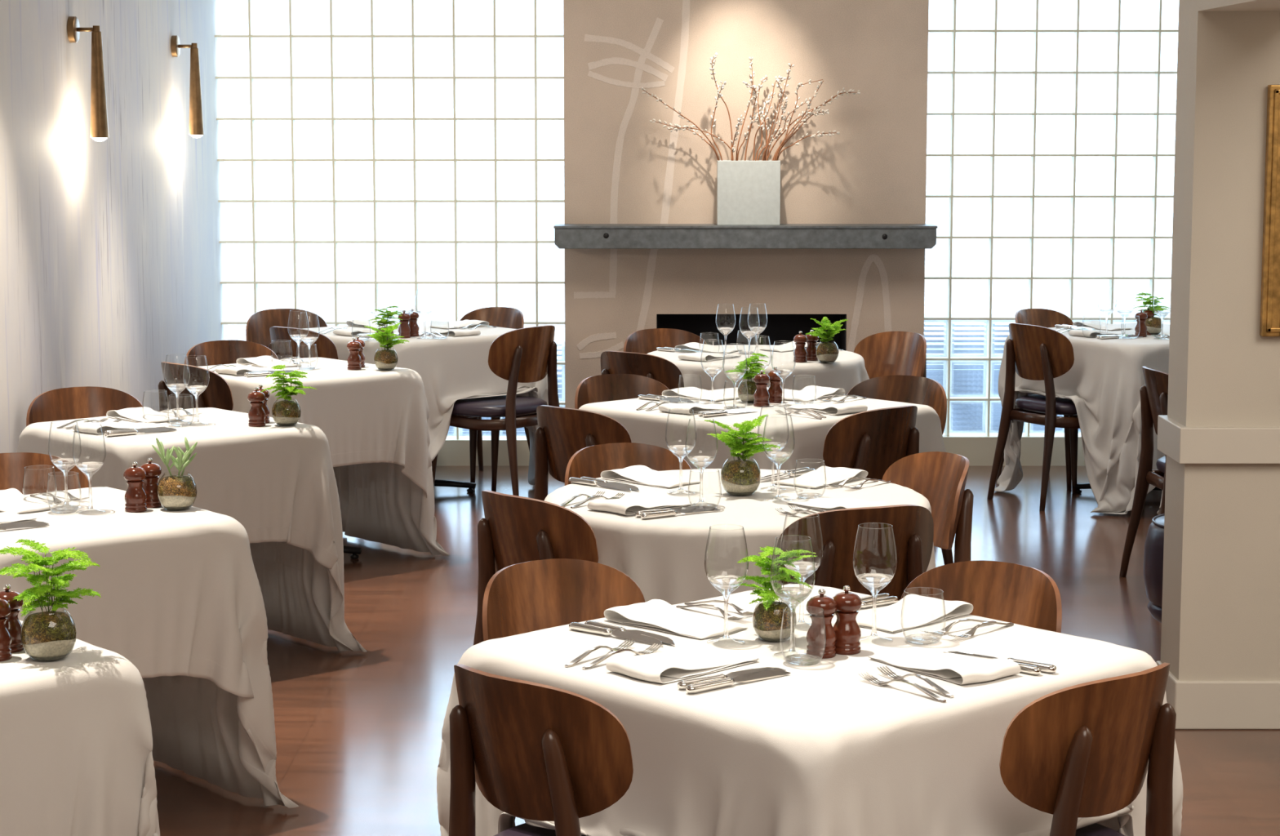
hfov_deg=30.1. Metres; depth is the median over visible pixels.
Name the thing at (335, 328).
fork
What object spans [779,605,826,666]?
tumbler
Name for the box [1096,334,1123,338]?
table knife
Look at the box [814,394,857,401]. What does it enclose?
fork
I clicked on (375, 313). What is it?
wine glass
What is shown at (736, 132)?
branch
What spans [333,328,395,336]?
napkin
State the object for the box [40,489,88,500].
fork
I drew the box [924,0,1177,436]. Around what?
window
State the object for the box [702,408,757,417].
table knife
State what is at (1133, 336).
tumbler
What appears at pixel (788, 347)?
napkin
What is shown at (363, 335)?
table knife
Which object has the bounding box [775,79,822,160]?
branch
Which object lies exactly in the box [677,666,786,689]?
table knife
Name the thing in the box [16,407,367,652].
tablecloth
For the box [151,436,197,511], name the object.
potted plant
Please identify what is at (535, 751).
dining chair
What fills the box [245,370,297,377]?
table knife
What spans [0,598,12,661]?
pepper mill
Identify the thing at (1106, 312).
wine glass
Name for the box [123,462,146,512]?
pepper mill
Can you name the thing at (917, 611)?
napkin
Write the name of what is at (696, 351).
table knife
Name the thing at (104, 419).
fork
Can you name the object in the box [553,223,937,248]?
mantel shelf
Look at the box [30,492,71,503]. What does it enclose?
fork
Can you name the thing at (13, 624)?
pepper mill
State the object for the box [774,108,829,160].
branch
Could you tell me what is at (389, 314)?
potted plant
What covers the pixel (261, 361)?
napkin
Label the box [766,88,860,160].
branch
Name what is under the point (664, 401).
fork
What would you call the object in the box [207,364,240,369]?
fork
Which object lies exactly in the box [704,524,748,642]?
wine glass
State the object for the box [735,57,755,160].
branch
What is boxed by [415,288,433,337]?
wine glass
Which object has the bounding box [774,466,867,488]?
napkin
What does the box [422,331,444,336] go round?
fork
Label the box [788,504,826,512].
fork
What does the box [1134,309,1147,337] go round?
pepper mill
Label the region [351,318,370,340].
tumbler
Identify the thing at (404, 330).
pepper mill
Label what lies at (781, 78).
branch
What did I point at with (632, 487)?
table knife
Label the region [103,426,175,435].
table knife
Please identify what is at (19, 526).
table knife
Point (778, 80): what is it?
branch
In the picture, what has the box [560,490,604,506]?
fork
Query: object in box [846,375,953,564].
dining chair
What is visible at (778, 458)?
wine glass
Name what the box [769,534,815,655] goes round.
wine glass
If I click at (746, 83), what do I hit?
branch
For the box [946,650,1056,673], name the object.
table knife
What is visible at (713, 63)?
branch
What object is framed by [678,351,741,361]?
napkin
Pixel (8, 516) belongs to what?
napkin
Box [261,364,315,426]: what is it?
potted plant
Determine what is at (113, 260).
wall
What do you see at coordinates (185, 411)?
fork
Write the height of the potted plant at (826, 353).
0.183 m
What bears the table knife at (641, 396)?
on the tablecloth at (643, 426)
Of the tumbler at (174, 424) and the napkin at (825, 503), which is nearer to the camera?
the napkin at (825, 503)
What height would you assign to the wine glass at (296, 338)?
0.222 m
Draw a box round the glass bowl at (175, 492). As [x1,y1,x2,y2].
[156,473,197,511]
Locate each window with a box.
[214,0,564,439]
[447,314,1169,435]
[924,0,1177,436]
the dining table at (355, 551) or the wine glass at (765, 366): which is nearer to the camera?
the wine glass at (765, 366)
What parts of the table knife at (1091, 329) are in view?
blade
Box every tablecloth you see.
[0,486,298,808]
[0,619,159,835]
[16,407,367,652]
[199,357,449,555]
[302,320,548,484]
[436,583,1182,835]
[543,468,935,604]
[578,386,946,470]
[646,344,869,395]
[994,322,1169,514]
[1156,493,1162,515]
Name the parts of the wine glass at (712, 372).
stem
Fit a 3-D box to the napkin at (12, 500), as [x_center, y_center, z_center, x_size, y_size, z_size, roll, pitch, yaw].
[-1.609,0.210,6.100,0.148,0.030,0.268,-7,10,-43]
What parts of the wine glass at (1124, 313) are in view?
stem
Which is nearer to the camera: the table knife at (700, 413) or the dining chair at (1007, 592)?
the dining chair at (1007, 592)
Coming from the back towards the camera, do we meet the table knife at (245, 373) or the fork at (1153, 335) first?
the fork at (1153, 335)
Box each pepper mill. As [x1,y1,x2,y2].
[0,583,23,653]
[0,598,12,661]
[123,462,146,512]
[140,457,161,508]
[247,386,265,426]
[253,384,270,423]
[346,337,361,369]
[351,335,364,368]
[397,311,410,337]
[408,308,418,336]
[753,369,769,407]
[767,366,782,403]
[793,331,807,362]
[805,329,818,360]
[806,588,837,658]
[832,585,862,654]
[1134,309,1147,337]
[1143,306,1154,334]
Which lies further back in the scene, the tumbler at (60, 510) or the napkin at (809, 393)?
the napkin at (809, 393)
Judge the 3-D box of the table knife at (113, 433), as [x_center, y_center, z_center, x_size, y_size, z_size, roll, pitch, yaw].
[-1.565,0.043,7.483,0.236,0.016,0.021,-5,9,-37]
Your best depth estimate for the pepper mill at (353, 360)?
9.36 m
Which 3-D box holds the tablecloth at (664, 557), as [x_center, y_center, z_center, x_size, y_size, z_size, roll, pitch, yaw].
[0.262,0.574,6.321,1.133,0.746,1.102,0,7,-2]
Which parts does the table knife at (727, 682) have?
handle, blade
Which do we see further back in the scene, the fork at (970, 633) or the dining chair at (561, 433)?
the dining chair at (561, 433)
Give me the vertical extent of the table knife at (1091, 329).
0.016 m
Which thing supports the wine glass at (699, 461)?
on the tablecloth at (664, 557)
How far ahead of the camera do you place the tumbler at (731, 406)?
8.10 m
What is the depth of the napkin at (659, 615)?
4.66 m
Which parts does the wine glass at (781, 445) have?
stem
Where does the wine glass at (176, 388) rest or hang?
on the tablecloth at (278, 482)
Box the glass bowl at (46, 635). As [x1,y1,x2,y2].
[20,607,76,662]
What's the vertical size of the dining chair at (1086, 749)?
0.825 m
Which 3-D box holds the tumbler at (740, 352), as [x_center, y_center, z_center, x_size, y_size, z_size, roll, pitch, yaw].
[0.447,-0.318,9.991,0.085,0.099,0.085,-7,10,-42]
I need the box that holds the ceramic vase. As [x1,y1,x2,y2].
[716,160,780,225]
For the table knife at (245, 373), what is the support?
on the tablecloth at (374, 422)
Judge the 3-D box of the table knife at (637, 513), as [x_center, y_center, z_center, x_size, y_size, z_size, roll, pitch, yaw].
[0.091,0.232,5.987,0.236,0.016,0.021,-4,8,-31]
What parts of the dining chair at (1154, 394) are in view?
leg, seat frame, backrest, seat, leg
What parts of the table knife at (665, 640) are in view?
handle, blade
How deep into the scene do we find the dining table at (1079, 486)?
11.11 m
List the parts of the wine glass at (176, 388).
stem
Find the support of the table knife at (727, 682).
on the tablecloth at (822, 748)
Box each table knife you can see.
[0,520,48,525]
[0,522,49,529]
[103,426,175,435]
[106,427,177,436]
[244,369,293,376]
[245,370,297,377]
[359,333,399,337]
[568,476,631,491]
[568,622,663,646]
[580,476,639,491]
[584,620,675,645]
[635,506,716,517]
[637,394,685,403]
[640,506,720,519]
[646,394,693,401]
[656,346,696,352]
[663,346,700,352]
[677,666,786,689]
[685,670,791,693]
[697,408,752,416]
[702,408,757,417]
[760,466,809,479]
[760,468,814,480]
[804,592,889,613]
[807,595,898,616]
[937,651,1041,675]
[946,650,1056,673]
[1054,324,1091,330]
[1062,324,1095,330]
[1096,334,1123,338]
[1098,334,1142,339]
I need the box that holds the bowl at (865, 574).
[853,522,897,575]
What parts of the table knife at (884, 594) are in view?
handle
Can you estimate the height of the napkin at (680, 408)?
0.027 m
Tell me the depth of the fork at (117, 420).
7.67 m
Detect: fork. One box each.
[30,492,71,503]
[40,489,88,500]
[56,417,108,428]
[65,418,121,429]
[158,409,189,417]
[162,408,202,415]
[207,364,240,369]
[211,364,252,371]
[278,357,305,364]
[283,356,315,362]
[318,327,347,333]
[321,328,342,333]
[418,332,437,336]
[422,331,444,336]
[453,324,489,328]
[463,324,496,329]
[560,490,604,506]
[564,639,635,666]
[570,493,624,508]
[582,642,662,669]
[635,400,669,410]
[645,401,684,410]
[675,604,752,620]
[684,600,754,615]
[774,409,822,418]
[775,507,816,515]
[784,407,826,417]
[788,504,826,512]
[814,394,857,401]
[822,477,878,487]
[830,395,866,402]
[842,478,891,488]
[858,671,946,702]
[877,666,954,697]
[920,618,995,635]
[946,621,1013,638]
[1151,334,1169,337]
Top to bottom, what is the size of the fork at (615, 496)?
0.020 m
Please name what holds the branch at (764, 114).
in the ceramic vase
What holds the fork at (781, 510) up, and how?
on the tablecloth at (664, 557)
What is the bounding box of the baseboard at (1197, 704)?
[1155,660,1279,728]
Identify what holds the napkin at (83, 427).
on the tablecloth at (278, 482)
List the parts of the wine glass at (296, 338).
stem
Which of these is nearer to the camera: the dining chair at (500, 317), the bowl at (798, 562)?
the bowl at (798, 562)
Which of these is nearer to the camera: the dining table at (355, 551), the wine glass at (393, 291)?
the dining table at (355, 551)
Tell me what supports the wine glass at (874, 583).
on the tablecloth at (822, 748)
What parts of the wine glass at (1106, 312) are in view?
stem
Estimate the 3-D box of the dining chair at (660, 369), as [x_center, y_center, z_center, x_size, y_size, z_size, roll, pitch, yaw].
[0.084,0.123,9.670,0.453,0.825,0.530,6,9,40]
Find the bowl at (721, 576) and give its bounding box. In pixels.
[704,524,748,578]
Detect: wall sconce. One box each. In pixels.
[66,16,108,142]
[170,35,204,137]
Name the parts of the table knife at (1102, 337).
handle, blade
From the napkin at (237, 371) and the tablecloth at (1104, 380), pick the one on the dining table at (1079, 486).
the tablecloth at (1104, 380)
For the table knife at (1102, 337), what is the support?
on the tablecloth at (1104, 380)
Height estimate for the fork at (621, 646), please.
0.020 m
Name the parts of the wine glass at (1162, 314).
stem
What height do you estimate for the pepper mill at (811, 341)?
0.126 m
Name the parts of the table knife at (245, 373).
handle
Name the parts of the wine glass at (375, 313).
stem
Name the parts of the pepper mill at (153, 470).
knob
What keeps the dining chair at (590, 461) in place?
on the floor
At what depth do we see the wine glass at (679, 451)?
6.30 m
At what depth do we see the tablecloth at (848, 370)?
9.64 m
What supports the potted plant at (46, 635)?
on the tablecloth at (76, 737)
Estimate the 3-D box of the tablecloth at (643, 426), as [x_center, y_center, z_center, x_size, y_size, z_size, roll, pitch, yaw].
[0.392,0.323,8.301,1.100,0.746,1.129,-7,10,-43]
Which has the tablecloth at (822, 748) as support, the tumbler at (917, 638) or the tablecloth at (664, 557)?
the tumbler at (917, 638)
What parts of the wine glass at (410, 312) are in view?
stem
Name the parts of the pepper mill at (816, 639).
knob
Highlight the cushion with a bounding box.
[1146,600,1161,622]
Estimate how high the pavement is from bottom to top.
0.001 m
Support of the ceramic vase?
on the mantel shelf
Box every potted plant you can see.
[0,538,101,662]
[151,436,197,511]
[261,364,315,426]
[364,322,408,370]
[368,306,402,339]
[704,413,780,496]
[725,352,768,402]
[737,546,817,642]
[804,316,847,363]
[1132,292,1170,334]
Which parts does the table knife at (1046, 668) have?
blade, handle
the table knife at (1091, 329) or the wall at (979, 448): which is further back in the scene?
the wall at (979, 448)
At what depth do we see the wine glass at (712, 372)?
8.25 m
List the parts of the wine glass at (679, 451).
stem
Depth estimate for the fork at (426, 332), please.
10.75 m
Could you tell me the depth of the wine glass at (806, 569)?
4.65 m
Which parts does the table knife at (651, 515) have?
handle, blade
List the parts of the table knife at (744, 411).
handle, blade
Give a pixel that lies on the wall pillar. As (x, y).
(1220, 606)
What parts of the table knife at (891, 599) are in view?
handle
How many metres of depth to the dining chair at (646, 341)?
10.46 m
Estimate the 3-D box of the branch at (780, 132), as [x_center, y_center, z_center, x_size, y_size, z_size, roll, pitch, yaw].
[0.687,-1.278,11.601,0.277,0.552,0.032,-1,7,-6]
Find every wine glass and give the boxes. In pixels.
[48,419,81,507]
[71,422,106,512]
[164,353,190,422]
[182,355,209,423]
[288,313,308,365]
[298,311,319,368]
[368,288,386,338]
[377,290,397,326]
[397,288,416,337]
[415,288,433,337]
[665,408,697,493]
[684,417,717,503]
[700,338,724,403]
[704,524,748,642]
[715,308,735,357]
[722,344,746,406]
[738,306,759,361]
[747,302,767,356]
[747,335,771,373]
[757,405,788,488]
[762,413,795,500]
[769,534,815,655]
[771,340,795,405]
[780,511,823,623]
[853,522,897,639]
[1097,292,1116,334]
[1115,288,1134,338]
[1153,288,1170,338]
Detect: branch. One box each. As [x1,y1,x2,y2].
[641,87,719,160]
[649,118,718,159]
[666,125,733,160]
[709,52,732,160]
[711,81,726,160]
[730,115,742,152]
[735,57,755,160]
[737,106,766,160]
[742,81,759,160]
[752,75,786,160]
[755,75,768,160]
[757,98,809,160]
[761,62,794,160]
[761,92,773,160]
[763,79,784,160]
[765,97,787,160]
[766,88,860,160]
[772,87,845,160]
[773,80,823,160]
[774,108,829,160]
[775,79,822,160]
[776,130,839,160]
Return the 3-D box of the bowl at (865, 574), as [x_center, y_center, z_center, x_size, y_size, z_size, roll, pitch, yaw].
[0.446,0.252,4.520,0.084,0.098,0.084,1,7,8]
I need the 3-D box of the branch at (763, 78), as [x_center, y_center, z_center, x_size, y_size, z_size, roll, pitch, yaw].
[0.584,-1.335,11.605,0.090,0.665,0.039,-2,8,-15]
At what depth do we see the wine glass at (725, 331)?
9.82 m
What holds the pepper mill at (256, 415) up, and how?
on the tablecloth at (278, 482)
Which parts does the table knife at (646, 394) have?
handle, blade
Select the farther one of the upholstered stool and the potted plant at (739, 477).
the upholstered stool
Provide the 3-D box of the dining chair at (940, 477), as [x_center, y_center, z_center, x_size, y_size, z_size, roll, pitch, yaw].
[0.654,0.520,6.545,0.530,0.825,0.453,-3,8,-22]
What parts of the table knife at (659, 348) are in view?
handle, blade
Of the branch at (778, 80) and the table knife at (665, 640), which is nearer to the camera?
the table knife at (665, 640)
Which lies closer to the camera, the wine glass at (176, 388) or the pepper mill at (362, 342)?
the wine glass at (176, 388)
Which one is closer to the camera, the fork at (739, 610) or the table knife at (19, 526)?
the fork at (739, 610)
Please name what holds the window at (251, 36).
in the wall at (979, 448)
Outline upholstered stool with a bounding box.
[1142,513,1164,622]
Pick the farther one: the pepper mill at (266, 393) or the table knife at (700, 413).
the table knife at (700, 413)
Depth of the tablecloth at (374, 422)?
9.35 m
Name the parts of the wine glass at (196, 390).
stem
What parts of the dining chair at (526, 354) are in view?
leg, seat frame, leg, seat, leg, backrest, leg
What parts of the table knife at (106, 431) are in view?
handle, blade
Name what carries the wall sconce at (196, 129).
attached to the wall at (113, 260)
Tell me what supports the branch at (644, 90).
in the ceramic vase
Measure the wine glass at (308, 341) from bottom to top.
0.222 m
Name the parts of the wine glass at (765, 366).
stem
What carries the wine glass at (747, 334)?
on the tablecloth at (848, 370)
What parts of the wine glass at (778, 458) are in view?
stem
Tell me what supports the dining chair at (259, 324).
on the floor
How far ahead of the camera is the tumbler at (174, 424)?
7.67 m
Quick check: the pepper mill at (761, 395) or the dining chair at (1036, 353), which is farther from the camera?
the dining chair at (1036, 353)
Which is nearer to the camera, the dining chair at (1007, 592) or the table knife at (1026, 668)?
the table knife at (1026, 668)
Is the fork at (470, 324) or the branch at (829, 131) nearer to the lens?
the fork at (470, 324)
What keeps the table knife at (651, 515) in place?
on the tablecloth at (664, 557)
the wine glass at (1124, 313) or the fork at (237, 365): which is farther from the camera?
the wine glass at (1124, 313)
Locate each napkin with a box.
[0,488,57,513]
[0,511,37,523]
[72,422,165,434]
[106,406,184,422]
[215,366,287,375]
[235,355,302,367]
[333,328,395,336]
[346,319,399,328]
[426,328,480,336]
[429,319,488,328]
[587,496,695,515]
[600,465,699,488]
[604,599,747,639]
[605,645,759,683]
[658,403,733,414]
[662,386,739,401]
[674,342,742,353]
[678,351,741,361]
[760,341,821,351]
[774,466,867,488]
[784,385,844,400]
[786,403,867,414]
[786,496,891,511]
[856,594,973,632]
[867,646,1020,684]
[1068,329,1130,337]
[1072,320,1132,330]
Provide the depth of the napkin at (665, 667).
4.27 m
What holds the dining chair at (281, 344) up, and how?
on the floor
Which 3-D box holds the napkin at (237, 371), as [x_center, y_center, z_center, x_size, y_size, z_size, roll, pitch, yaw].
[-1.503,-0.193,9.277,0.148,0.030,0.268,7,10,44]
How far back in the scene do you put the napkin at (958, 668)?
4.25 m
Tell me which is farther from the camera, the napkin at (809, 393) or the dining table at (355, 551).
the dining table at (355, 551)
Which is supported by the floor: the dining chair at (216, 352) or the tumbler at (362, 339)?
the dining chair at (216, 352)
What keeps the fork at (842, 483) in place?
on the tablecloth at (664, 557)
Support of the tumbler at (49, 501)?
on the tablecloth at (181, 600)
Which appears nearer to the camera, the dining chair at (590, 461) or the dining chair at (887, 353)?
the dining chair at (590, 461)
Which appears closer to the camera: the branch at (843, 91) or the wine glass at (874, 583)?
the wine glass at (874, 583)
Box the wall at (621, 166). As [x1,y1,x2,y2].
[563,0,928,408]
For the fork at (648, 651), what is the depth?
4.37 m
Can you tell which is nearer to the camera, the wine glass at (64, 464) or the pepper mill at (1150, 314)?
the wine glass at (64, 464)
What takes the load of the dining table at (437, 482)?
on the floor
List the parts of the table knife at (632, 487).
handle, blade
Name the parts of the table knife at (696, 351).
handle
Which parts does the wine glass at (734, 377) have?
stem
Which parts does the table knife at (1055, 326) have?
handle, blade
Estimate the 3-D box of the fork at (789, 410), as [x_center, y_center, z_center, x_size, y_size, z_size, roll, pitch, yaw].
[0.554,-0.021,7.961,0.022,0.020,0.206,-5,9,-35]
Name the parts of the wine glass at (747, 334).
stem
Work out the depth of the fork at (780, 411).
7.92 m
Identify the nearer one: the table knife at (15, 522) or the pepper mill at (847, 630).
the pepper mill at (847, 630)
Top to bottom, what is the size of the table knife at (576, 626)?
0.016 m
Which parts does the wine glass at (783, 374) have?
stem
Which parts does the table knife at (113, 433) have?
handle, blade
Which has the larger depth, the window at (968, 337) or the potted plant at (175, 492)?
the window at (968, 337)
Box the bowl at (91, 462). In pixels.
[71,422,106,463]
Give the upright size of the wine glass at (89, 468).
0.222 m
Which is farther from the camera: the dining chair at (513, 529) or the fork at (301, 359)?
the fork at (301, 359)
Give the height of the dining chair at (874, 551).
0.825 m
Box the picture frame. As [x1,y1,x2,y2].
[1259,84,1279,336]
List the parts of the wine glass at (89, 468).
stem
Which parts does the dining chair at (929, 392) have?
backrest, leg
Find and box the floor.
[153,466,1279,835]
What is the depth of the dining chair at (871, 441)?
7.63 m
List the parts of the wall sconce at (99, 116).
arm, lamp shade, bulb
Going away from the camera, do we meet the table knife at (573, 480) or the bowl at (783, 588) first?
the bowl at (783, 588)
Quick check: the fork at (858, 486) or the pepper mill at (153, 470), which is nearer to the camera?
the pepper mill at (153, 470)
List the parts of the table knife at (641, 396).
handle, blade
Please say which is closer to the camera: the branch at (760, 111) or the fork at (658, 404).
the fork at (658, 404)
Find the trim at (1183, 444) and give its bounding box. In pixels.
[1156,415,1279,463]
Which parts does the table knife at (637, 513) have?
handle, blade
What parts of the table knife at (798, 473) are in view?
blade, handle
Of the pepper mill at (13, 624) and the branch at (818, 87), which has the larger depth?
the branch at (818, 87)
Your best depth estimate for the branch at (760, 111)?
11.58 m
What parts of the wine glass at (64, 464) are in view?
stem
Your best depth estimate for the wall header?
6.38 m
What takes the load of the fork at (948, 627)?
on the tablecloth at (822, 748)
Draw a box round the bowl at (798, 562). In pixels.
[780,511,823,564]
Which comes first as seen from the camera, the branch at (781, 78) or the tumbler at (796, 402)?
the tumbler at (796, 402)
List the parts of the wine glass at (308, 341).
stem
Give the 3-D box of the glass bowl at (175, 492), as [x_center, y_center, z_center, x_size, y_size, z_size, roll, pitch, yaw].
[-1.175,0.186,6.049,0.101,0.094,0.101,-1,7,-11]
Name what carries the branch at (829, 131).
in the ceramic vase
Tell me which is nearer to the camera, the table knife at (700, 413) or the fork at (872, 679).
the fork at (872, 679)
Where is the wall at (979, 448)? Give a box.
[436,432,1085,466]
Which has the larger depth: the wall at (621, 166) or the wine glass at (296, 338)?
the wall at (621, 166)
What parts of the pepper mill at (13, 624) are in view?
knob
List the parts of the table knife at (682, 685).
handle, blade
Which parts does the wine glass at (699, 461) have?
stem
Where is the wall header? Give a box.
[1198,0,1279,11]
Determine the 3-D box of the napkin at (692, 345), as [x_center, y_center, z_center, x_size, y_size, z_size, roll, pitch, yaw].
[0.291,-0.300,10.132,0.268,0.027,0.145,4,8,28]
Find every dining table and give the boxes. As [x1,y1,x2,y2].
[343,545,361,559]
[434,479,475,492]
[1072,482,1162,493]
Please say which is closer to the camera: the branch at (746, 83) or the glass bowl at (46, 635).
the glass bowl at (46, 635)
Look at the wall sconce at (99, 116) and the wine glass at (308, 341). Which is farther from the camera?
the wine glass at (308, 341)
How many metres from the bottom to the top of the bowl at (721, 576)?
0.098 m
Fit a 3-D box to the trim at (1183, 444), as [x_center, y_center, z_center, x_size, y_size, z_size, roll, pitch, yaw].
[2.562,0.061,6.872,2.076,0.102,0.296,0,7,0]
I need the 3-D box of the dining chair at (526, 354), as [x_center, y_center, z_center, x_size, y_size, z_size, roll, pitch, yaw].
[-0.624,-0.019,10.794,0.530,0.825,0.453,6,9,39]
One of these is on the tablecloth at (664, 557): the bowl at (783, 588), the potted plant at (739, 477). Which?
the potted plant at (739, 477)
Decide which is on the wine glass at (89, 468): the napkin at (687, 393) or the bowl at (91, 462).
the bowl at (91, 462)
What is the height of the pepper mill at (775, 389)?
0.126 m
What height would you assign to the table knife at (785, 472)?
0.016 m
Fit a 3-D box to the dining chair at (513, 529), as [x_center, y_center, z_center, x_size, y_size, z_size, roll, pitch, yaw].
[-0.162,0.576,6.100,0.530,0.825,0.453,-6,10,-42]
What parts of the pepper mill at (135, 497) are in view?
knob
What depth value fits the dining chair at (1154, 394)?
8.98 m
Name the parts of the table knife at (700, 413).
handle, blade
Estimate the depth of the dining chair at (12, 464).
6.62 m
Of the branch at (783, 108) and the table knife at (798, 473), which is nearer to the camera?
the table knife at (798, 473)
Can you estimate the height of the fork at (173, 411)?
0.020 m
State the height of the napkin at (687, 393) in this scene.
0.029 m
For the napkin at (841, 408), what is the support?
on the tablecloth at (643, 426)
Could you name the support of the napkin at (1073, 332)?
on the tablecloth at (1104, 380)
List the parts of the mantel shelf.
plate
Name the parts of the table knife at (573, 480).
handle, blade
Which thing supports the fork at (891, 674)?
on the tablecloth at (822, 748)
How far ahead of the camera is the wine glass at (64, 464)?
6.06 m
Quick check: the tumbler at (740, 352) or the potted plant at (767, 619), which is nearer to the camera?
the potted plant at (767, 619)
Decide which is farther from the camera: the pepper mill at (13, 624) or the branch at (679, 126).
the branch at (679, 126)
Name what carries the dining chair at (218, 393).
on the floor
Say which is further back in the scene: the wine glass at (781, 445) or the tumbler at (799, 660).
the wine glass at (781, 445)
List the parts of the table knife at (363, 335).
handle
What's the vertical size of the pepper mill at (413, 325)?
0.126 m
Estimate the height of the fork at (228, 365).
0.020 m
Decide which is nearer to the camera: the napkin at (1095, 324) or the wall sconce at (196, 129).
the wall sconce at (196, 129)
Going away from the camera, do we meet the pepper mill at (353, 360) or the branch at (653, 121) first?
the pepper mill at (353, 360)
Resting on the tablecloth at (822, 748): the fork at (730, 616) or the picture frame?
the fork at (730, 616)
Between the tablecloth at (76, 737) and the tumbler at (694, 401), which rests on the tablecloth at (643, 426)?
the tumbler at (694, 401)
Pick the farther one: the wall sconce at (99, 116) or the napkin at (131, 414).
the wall sconce at (99, 116)
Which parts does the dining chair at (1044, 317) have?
leg, backrest, leg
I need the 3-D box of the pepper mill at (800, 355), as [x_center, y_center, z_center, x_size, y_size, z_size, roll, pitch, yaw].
[0.651,-0.290,9.669,0.057,0.126,0.057,5,9,34]
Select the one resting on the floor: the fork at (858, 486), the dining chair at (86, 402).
the dining chair at (86, 402)
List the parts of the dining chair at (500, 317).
leg, leg, backrest, leg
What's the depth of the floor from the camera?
7.55 m
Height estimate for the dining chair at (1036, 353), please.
0.825 m
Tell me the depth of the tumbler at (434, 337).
10.67 m
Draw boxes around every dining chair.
[0,452,88,494]
[26,386,143,426]
[158,361,233,411]
[184,339,278,366]
[245,308,327,347]
[268,326,337,359]
[431,324,564,496]
[448,663,633,835]
[459,306,529,490]
[473,489,598,644]
[482,558,645,640]
[533,404,631,500]
[564,442,691,485]
[574,373,668,408]
[600,351,684,389]
[623,328,706,354]
[775,504,933,599]
[822,404,919,479]
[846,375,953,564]
[853,331,926,378]
[881,451,973,562]
[901,560,1062,632]
[986,322,1079,511]
[996,308,1078,493]
[999,662,1176,835]
[1119,365,1168,577]
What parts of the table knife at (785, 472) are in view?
blade, handle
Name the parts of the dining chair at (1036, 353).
leg, backrest, seat frame, seat, leg, leg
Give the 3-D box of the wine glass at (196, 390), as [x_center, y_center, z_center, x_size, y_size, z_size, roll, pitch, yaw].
[-1.434,-0.089,7.706,0.084,0.222,0.084,1,7,5]
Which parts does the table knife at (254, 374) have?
handle, blade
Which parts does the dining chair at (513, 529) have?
leg, backrest, leg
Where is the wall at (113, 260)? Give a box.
[0,0,227,453]
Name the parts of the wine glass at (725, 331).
stem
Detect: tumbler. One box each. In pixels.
[22,466,57,504]
[46,471,81,514]
[142,389,168,419]
[167,394,194,426]
[296,346,317,369]
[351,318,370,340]
[430,316,447,338]
[677,374,702,403]
[688,467,721,507]
[723,379,748,408]
[736,329,756,354]
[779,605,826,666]
[791,374,816,404]
[793,458,826,498]
[900,586,946,644]
[1081,315,1101,337]
[1120,315,1140,338]
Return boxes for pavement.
[224,165,1174,341]
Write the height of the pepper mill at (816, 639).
0.126 m
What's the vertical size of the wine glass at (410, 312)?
0.222 m
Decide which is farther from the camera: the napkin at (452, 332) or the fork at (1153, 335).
the napkin at (452, 332)
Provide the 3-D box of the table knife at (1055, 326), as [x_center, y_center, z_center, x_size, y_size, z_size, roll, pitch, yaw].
[2.027,-0.421,11.138,0.021,0.016,0.236,-5,9,-35]
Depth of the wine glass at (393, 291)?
10.54 m
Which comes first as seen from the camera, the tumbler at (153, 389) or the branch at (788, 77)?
the tumbler at (153, 389)
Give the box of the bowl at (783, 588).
[769,534,815,591]
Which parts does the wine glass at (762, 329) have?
stem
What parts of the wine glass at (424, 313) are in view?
stem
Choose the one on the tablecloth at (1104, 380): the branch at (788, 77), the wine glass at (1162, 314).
the wine glass at (1162, 314)
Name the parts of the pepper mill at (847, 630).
knob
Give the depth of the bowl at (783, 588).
4.42 m
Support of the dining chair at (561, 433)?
on the floor
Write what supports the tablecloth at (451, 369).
on the dining table at (437, 482)
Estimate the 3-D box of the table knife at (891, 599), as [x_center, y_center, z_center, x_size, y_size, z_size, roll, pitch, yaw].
[0.433,0.381,4.817,0.236,0.016,0.021,-5,9,-37]
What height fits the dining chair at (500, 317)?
0.825 m
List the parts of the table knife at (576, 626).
handle, blade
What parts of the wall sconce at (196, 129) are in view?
arm, lamp shade, bulb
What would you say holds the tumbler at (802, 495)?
on the tablecloth at (664, 557)
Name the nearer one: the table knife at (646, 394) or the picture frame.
the picture frame
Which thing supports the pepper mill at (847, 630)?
on the tablecloth at (822, 748)
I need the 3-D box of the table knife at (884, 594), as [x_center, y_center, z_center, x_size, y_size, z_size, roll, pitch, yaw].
[0.422,0.378,4.842,0.236,0.016,0.021,-6,9,-40]
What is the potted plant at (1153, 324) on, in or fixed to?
on the tablecloth at (1104, 380)
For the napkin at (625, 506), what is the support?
on the tablecloth at (664, 557)
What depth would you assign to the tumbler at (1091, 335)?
10.73 m
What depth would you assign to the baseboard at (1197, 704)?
6.83 m
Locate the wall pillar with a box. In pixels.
[1160,0,1279,679]
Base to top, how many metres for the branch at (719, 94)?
0.633 m
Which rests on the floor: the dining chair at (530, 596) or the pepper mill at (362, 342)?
the dining chair at (530, 596)
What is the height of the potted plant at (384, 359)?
0.183 m
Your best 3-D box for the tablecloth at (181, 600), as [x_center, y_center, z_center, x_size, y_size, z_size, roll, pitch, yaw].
[-1.483,0.612,6.028,0.900,0.747,0.870,-6,10,-41]

